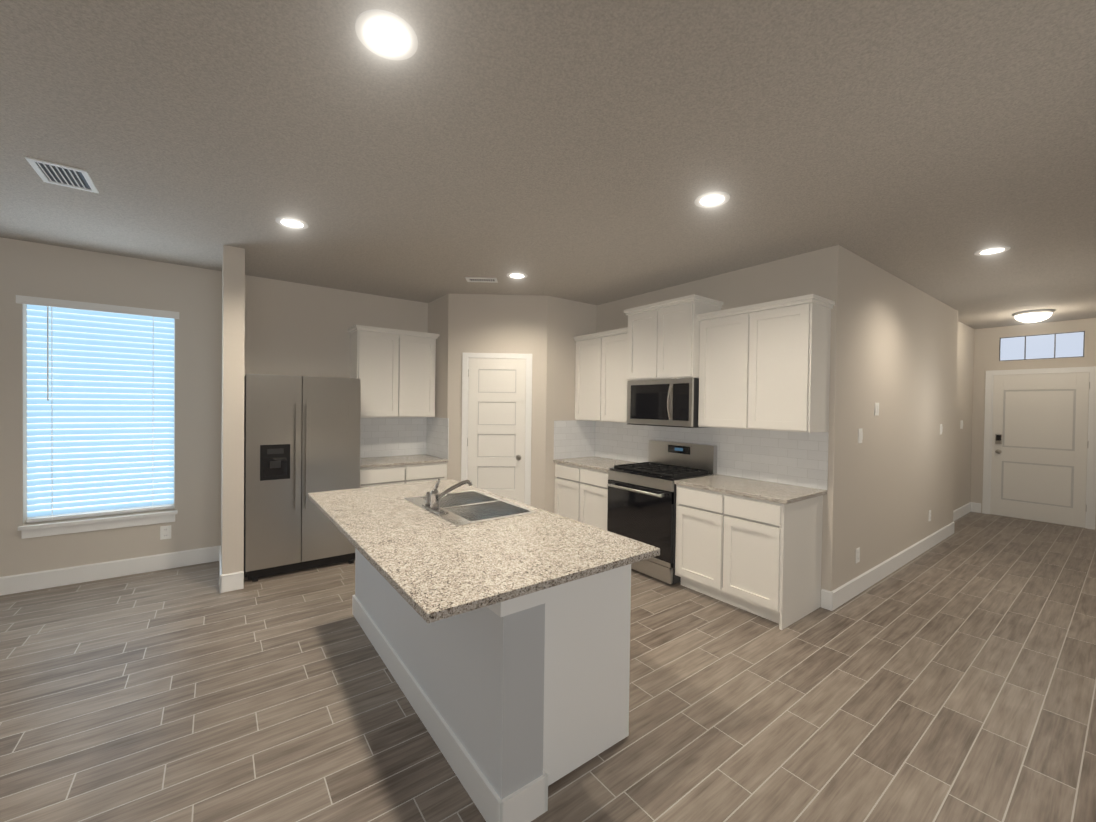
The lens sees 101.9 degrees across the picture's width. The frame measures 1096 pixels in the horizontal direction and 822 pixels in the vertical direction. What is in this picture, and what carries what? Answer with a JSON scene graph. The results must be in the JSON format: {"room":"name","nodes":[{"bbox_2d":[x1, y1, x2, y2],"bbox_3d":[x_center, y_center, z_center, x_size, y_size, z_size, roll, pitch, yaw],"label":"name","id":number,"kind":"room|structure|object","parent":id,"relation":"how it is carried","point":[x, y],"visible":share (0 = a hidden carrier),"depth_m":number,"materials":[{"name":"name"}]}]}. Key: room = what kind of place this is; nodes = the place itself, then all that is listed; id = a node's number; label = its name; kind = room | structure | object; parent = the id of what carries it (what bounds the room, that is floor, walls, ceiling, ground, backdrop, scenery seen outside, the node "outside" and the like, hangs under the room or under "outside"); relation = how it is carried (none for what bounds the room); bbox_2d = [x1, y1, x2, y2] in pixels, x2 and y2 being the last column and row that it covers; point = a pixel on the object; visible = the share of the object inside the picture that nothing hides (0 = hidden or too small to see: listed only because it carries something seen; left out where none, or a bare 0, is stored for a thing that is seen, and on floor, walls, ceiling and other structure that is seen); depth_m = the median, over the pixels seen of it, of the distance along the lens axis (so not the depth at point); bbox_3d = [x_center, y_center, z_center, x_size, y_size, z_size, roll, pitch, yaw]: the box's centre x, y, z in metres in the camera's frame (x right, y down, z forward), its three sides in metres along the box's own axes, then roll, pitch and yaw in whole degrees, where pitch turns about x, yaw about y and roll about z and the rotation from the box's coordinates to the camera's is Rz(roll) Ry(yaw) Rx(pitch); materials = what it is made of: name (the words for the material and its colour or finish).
{"room":"kitchen","nodes":[
{"label":"kitchen","id":0,"kind":"room"},
{"bbox_2d":[0,512,1095,821],"bbox_3d":[1.238,1.529,2.117,14.100,0.050,9.100,0,1,-37],"label":"floor","id":1,"kind":"structure","parent":0,"point":[952,678],"depth_m":2.24,"materials":[{"name":"brown tile"}]},
{"bbox_2d":[244,374,360,581],"bbox_3d":[-2.358,0.558,4.234,0.900,1.745,0.840,0,1,-37],"label":"fridge","id":2,"kind":"object","parent":1,"relation":"on","point":[301,437],"visible":0.96,"depth_m":3.88,"materials":[{"name":"grey metal"}]},
{"bbox_2d":[360,462,446,487],"bbox_3d":[-1.681,0.997,4.897,0.941,0.868,0.630,0,1,-37],"label":"base cabinet","id":3,"kind":"object","parent":1,"relation":"on","point":[385,476],"visible":0.23,"depth_m":4.62,"materials":[{"name":"white paint"}]},
{"bbox_2d":[360,454,447,468],"bbox_3d":[-1.675,0.546,4.888,0.947,0.030,0.635,0,1,-37],"label":"countertop","id":4,"kind":"structure","parent":3,"relation":"on","point":[374,462],"depth_m":4.79,"materials":[{"name":"stone"}]},
{"bbox_2d":[352,551,644,821],"bbox_3d":[-0.485,1.042,2.570,0.760,0.868,2.084,0,1,-37],"label":"kitchen island","id":5,"kind":"object","parent":1,"relation":"on","point":[495,628],"depth_m":1.80,"materials":[{"name":"white paint"}]},
{"bbox_2d":[307,481,659,626],"bbox_3d":[-0.571,0.591,2.470,1.050,0.030,2.136,0,1,-37],"label":"island countertop","id":6,"kind":"structure","parent":5,"relation":"on","point":[442,570],"depth_m":1.89,"materials":[{"name":"beige stone"}]},
{"bbox_2d":[423,479,474,514],"bbox_3d":[-0.570,0.483,2.640,0.266,0.174,0.261,0,1,-37],"label":"faucet","id":7,"kind":"object","parent":6,"relation":"on","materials":[{"name":"silver metal"}]},
{"bbox_2d":[403,491,534,526],"bbox_3d":[-0.490,0.672,2.704,0.514,0.204,0.785,0,1,-37],"label":"sink","id":8,"kind":"object","parent":6,"relation":"in","point":[484,506],"depth_m":2.72,"materials":[{"name":"silver metal"}]},
{"bbox_2d":[554,463,609,530],"bbox_3d":[0.582,1.027,4.888,0.630,0.868,0.892,0,1,-37],"label":"base cabinet","id":9,"kind":"object","parent":1,"relation":"on","point":[581,494],"visible":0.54,"depth_m":4.66,"materials":[{"name":"white paint"}]},
{"bbox_2d":[553,456,636,471],"bbox_3d":[0.584,0.576,4.880,0.640,0.030,0.894,0,1,-37],"label":"countertop","id":10,"kind":"structure","parent":9,"relation":"on","point":[600,463],"depth_m":4.85,"materials":[{"name":"stone"}]},
{"bbox_2d":[607,440,716,584],"bbox_3d":[1.038,0.883,4.188,0.716,1.145,0.760,0,1,-37],"label":"range","id":11,"kind":"object","parent":1,"relation":"on","point":[642,502],"visible":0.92,"depth_m":4.02,"materials":[{"name":"grey metal"}]},
{"bbox_2d":[675,484,822,629],"bbox_3d":[1.575,1.056,3.560,0.630,0.868,0.885,0,1,-37],"label":"base cabinet","id":12,"kind":"object","parent":1,"relation":"on","point":[761,558],"visible":0.96,"depth_m":3.27,"materials":[{"name":"white paint"}]},
{"bbox_2d":[674,474,826,503],"bbox_3d":[1.585,0.606,3.540,0.640,0.030,0.916,0,1,-37],"label":"countertop","id":13,"kind":"structure","parent":12,"relation":"on","point":[767,491],"depth_m":3.41,"materials":[{"name":"stone"}]},
{"bbox_2d":[0,237,1095,590],"bbox_3d":[1.266,0.135,2.044,14.050,2.740,9.000,0,1,-37],"label":"wall","id":14,"kind":"structure","parent":0,"point":[914,363],"depth_m":4.11,"materials":[{"name":"beige paint"}]},
{"bbox_2d":[18,319,176,538],"bbox_3d":[-3.767,0.058,3.782,0.950,1.880,0.182,0,1,-37],"label":"window","id":15,"kind":"structure","parent":14,"relation":"in","point":[105,457],"depth_m":3.77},
{"bbox_2d":[16,295,178,521],"bbox_3d":[-3.752,-0.008,3.763,0.970,1.772,0.105,0,1,-37],"label":"window blind slats","id":16,"kind":"object","parent":15,"relation":"attached to","point":[87,335],"visible":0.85,"depth_m":3.75,"materials":[{"name":"white plastic"}]},
{"bbox_2d":[0,546,215,595],"bbox_3d":[-5.003,1.342,2.808,4.730,0.142,0.014,0,1,-37],"label":"baseboard","id":17,"kind":"structure","parent":14,"relation":"attached to","point":[19,583],"depth_m":3.74,"materials":[{"name":"white wood"}]},
{"bbox_2d":[160,525,170,539],"bbox_3d":[-3.427,1.090,3.983,0.075,0.118,0.008,0,1,-37],"label":"outlet","id":18,"kind":"object","parent":14,"relation":"attached to","point":[165,532],"visible":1,"depth_m":3.98,"materials":[{"name":"white plastic"}]},
{"bbox_2d":[216,545,223,592],"bbox_3d":[-2.842,1.357,3.856,0.014,0.142,0.884,0,1,-37],"label":"baseboard","id":19,"kind":"structure","parent":14,"relation":"attached to","point":[218,548],"depth_m":3.75,"materials":[{"name":"white wood"}]},
{"bbox_2d":[360,417,423,457],"bbox_3d":[-1.859,0.296,5.137,0.949,0.457,0.009,0,1,-37],"label":"backsplash","id":20,"kind":"structure","parent":14,"relation":"attached to","point":[398,436],"depth_m":5.16,"materials":[{"name":"tile"}]},
{"bbox_2d":[348,325,439,417],"bbox_3d":[-1.728,-0.411,4.996,0.907,0.960,0.365,0,1,-37],"label":"upper cabinet","id":21,"kind":"object","parent":14,"relation":"attached to","point":[394,370],"visible":0.94,"depth_m":4.84,"materials":[{"name":"white paint"}]},
{"bbox_2d":[424,417,448,459],"bbox_3d":[-1.285,0.303,5.155,0.007,0.457,0.610,0,1,-37],"label":"backsplash","id":22,"kind":"structure","parent":14,"relation":"attached to","point":[436,430],"depth_m":5.16,"materials":[{"name":"tile"}]},
{"bbox_2d":[461,353,531,504],"bbox_3d":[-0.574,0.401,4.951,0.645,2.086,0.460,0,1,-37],"label":"pantry door","id":23,"kind":"structure","parent":14,"relation":"in","point":[496,439],"depth_m":4.95,"materials":[{"name":"white wood"}]},
{"bbox_2d":[554,420,595,458],"bbox_3d":[0.316,0.330,5.229,0.618,0.442,0.007,0,1,-37],"label":"backsplash","id":24,"kind":"structure","parent":14,"relation":"attached to","point":[572,438],"depth_m":5.22,"materials":[{"name":"tile"}]},
{"bbox_2d":[574,327,627,422],"bbox_3d":[0.713,-0.371,4.941,0.365,0.975,0.914,0,1,-37],"label":"upper cabinet","id":25,"kind":"object","parent":14,"relation":"attached to","point":[601,379],"visible":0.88,"depth_m":4.84,"materials":[{"name":"white paint"}]},
{"bbox_2d":[624,294,722,380],"bbox_3d":[1.176,-0.651,4.257,0.445,0.705,0.818,0,1,-37],"label":"upper cabinet","id":26,"kind":"object","parent":14,"relation":"attached to","point":[663,339],"visible":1,"depth_m":4.06,"materials":[{"name":"white paint"}]},
{"bbox_2d":[627,378,704,427],"bbox_3d":[1.157,-0.076,4.256,0.449,0.435,0.756,0,1,-37],"label":"microwave","id":27,"kind":"object","parent":26,"relation":"attached to","point":[668,402],"visible":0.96,"depth_m":4.08,"materials":[{"name":"grey metal"}]},
{"bbox_2d":[596,421,828,489],"bbox_3d":[1.344,0.354,4.392,0.009,0.442,2.579,0,1,-37],"label":"backsplash","id":28,"kind":"structure","parent":14,"relation":"attached to","point":[793,458],"depth_m":3.88,"materials":[{"name":"tile"}]},
{"bbox_2d":[697,294,834,432],"bbox_3d":[1.709,-0.341,3.609,0.365,0.975,0.962,0,1,-37],"label":"upper cabinet","id":29,"kind":"object","parent":14,"relation":"attached to","point":[764,366],"visible":0.98,"depth_m":3.40,"materials":[{"name":"white paint"}]},
{"bbox_2d":[855,547,859,562],"bbox_3d":[2.537,1.182,3.637,0.075,0.118,0.008,0,1,-37],"label":"outlet","id":30,"kind":"object","parent":14,"relation":"attached to","point":[857,555],"visible":1,"depth_m":3.63,"materials":[{"name":"white plastic"}]},
{"bbox_2d":[858,428,862,442],"bbox_3d":[2.550,0.202,3.624,0.075,0.118,0.008,0,1,-37],"label":"light switch","id":31,"kind":"object","parent":14,"relation":"attached to","point":[860,435],"visible":1,"depth_m":3.61,"materials":[{"name":"white plastic"}]},
{"bbox_2d":[874,403,878,414],"bbox_3d":[2.841,-0.017,3.837,0.090,0.110,0.008,0,1,-37],"label":"thermostat","id":32,"kind":"object","parent":14,"relation":"attached to","point":[876,412],"visible":0.98,"depth_m":3.83,"materials":[{"name":"white plastic"}]},
{"bbox_2d":[824,518,955,610],"bbox_3d":[3.571,1.433,4.424,3.628,0.142,0.034,0,1,-37],"label":"baseboard","id":33,"kind":"structure","parent":14,"relation":"attached to","point":[830,600],"depth_m":3.95,"materials":[{"name":"white wood"}]},
{"bbox_2d":[953,502,975,519],"bbox_3d":[5.657,1.439,6.143,1.800,0.142,0.040,0,1,-37],"label":"baseboard","id":34,"kind":"structure","parent":14,"relation":"attached to","point":[958,513],"depth_m":6.43,"materials":[{"name":"white wood"}]},
{"bbox_2d":[982,366,1095,529],"bbox_3d":[6.742,0.470,6.130,0.079,2.109,1.055,0,1,-37],"label":"front door","id":35,"kind":"structure","parent":14,"relation":"in","point":[1039,461],"depth_m":6.11,"materials":[{"name":"white wood"}]},
{"bbox_2d":[997,329,1086,362],"bbox_3d":[6.789,-0.884,6.131,0.012,0.380,0.830,0,1,-37],"label":"transom","id":36,"kind":"object","parent":14,"relation":"attached to","point":[1063,345],"visible":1,"depth_m":6.11,"materials":[{"name":"clear glass"}]},
{"bbox_2d":[0,0,1095,328],"bbox_3d":[1.274,-1.260,2.082,14.100,0.050,9.100,0,1,-37],"label":"ceiling","id":37,"kind":"structure","parent":0,"point":[584,150],"depth_m":2.06,"materials":[{"name":"paint"}]},
{"bbox_2d":[25,156,98,192],"bbox_3d":[-2.647,-1.284,2.434,0.220,0.012,0.310,0,1,-37],"label":"ceiling vent","id":38,"kind":"object","parent":37,"relation":"in","point":[61,175],"visible":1,"depth_m":2.42,"materials":[{"name":"white metal"}]},
{"bbox_2d":[275,217,307,228],"bbox_3d":[-1.747,-1.282,3.032,0.196,0.007,0.196,0,1,-37],"label":"recessed light","id":39,"kind":"object","parent":37,"relation":"in","point":[291,222],"visible":0.98,"depth_m":3.02,"materials":[{"name":"white plastic"}]},
{"bbox_2d":[355,9,417,59],"bbox_3d":[-0.535,-1.247,1.479,0.196,0.007,0.196,0,1,-37],"label":"recessed light","id":40,"kind":"object","parent":37,"relation":"in","point":[387,34],"visible":1,"depth_m":1.47,"materials":[{"name":"white plastic"}]},
{"bbox_2d":[465,277,497,282],"bbox_3d":[-0.649,-1.283,4.353,0.300,0.012,0.140,1,1,-2],"label":"ceiling vent","id":41,"kind":"object","parent":37,"relation":"in","point":[479,279],"visible":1,"depth_m":4.35,"materials":[{"name":"white metal"}]},
{"bbox_2d":[507,272,526,278],"bbox_3d":[-0.293,-1.278,4.194,0.196,0.007,0.196,0,1,-37],"label":"recessed light","id":42,"kind":"object","parent":37,"relation":"in","point":[515,275],"visible":1,"depth_m":4.18,"materials":[{"name":"white plastic"}]},
{"bbox_2d":[694,191,729,207],"bbox_3d":[0.965,-1.242,2.612,0.196,0.007,0.196,0,1,-37],"label":"recessed light","id":43,"kind":"object","parent":37,"relation":"in","point":[712,199],"visible":0.98,"depth_m":2.60,"materials":[{"name":"white plastic"}]},
{"bbox_2d":[974,246,1010,255],"bbox_3d":[3.384,-1.220,3.385,0.196,0.007,0.196,0,1,-37],"label":"recessed light","id":44,"kind":"object","parent":37,"relation":"in","point":[992,250],"visible":0.96,"depth_m":3.37,"materials":[{"name":"white plastic"}]},
{"bbox_2d":[1013,309,1054,322],"bbox_3d":[5.978,-1.153,5.476,0.350,0.125,0.350,0,1,-37],"label":"ceiling light","id":45,"kind":"object","parent":37,"relation":"attached to","point":[1031,316],"visible":1,"depth_m":5.39,"materials":[{"name":"white glass"}]}
]}

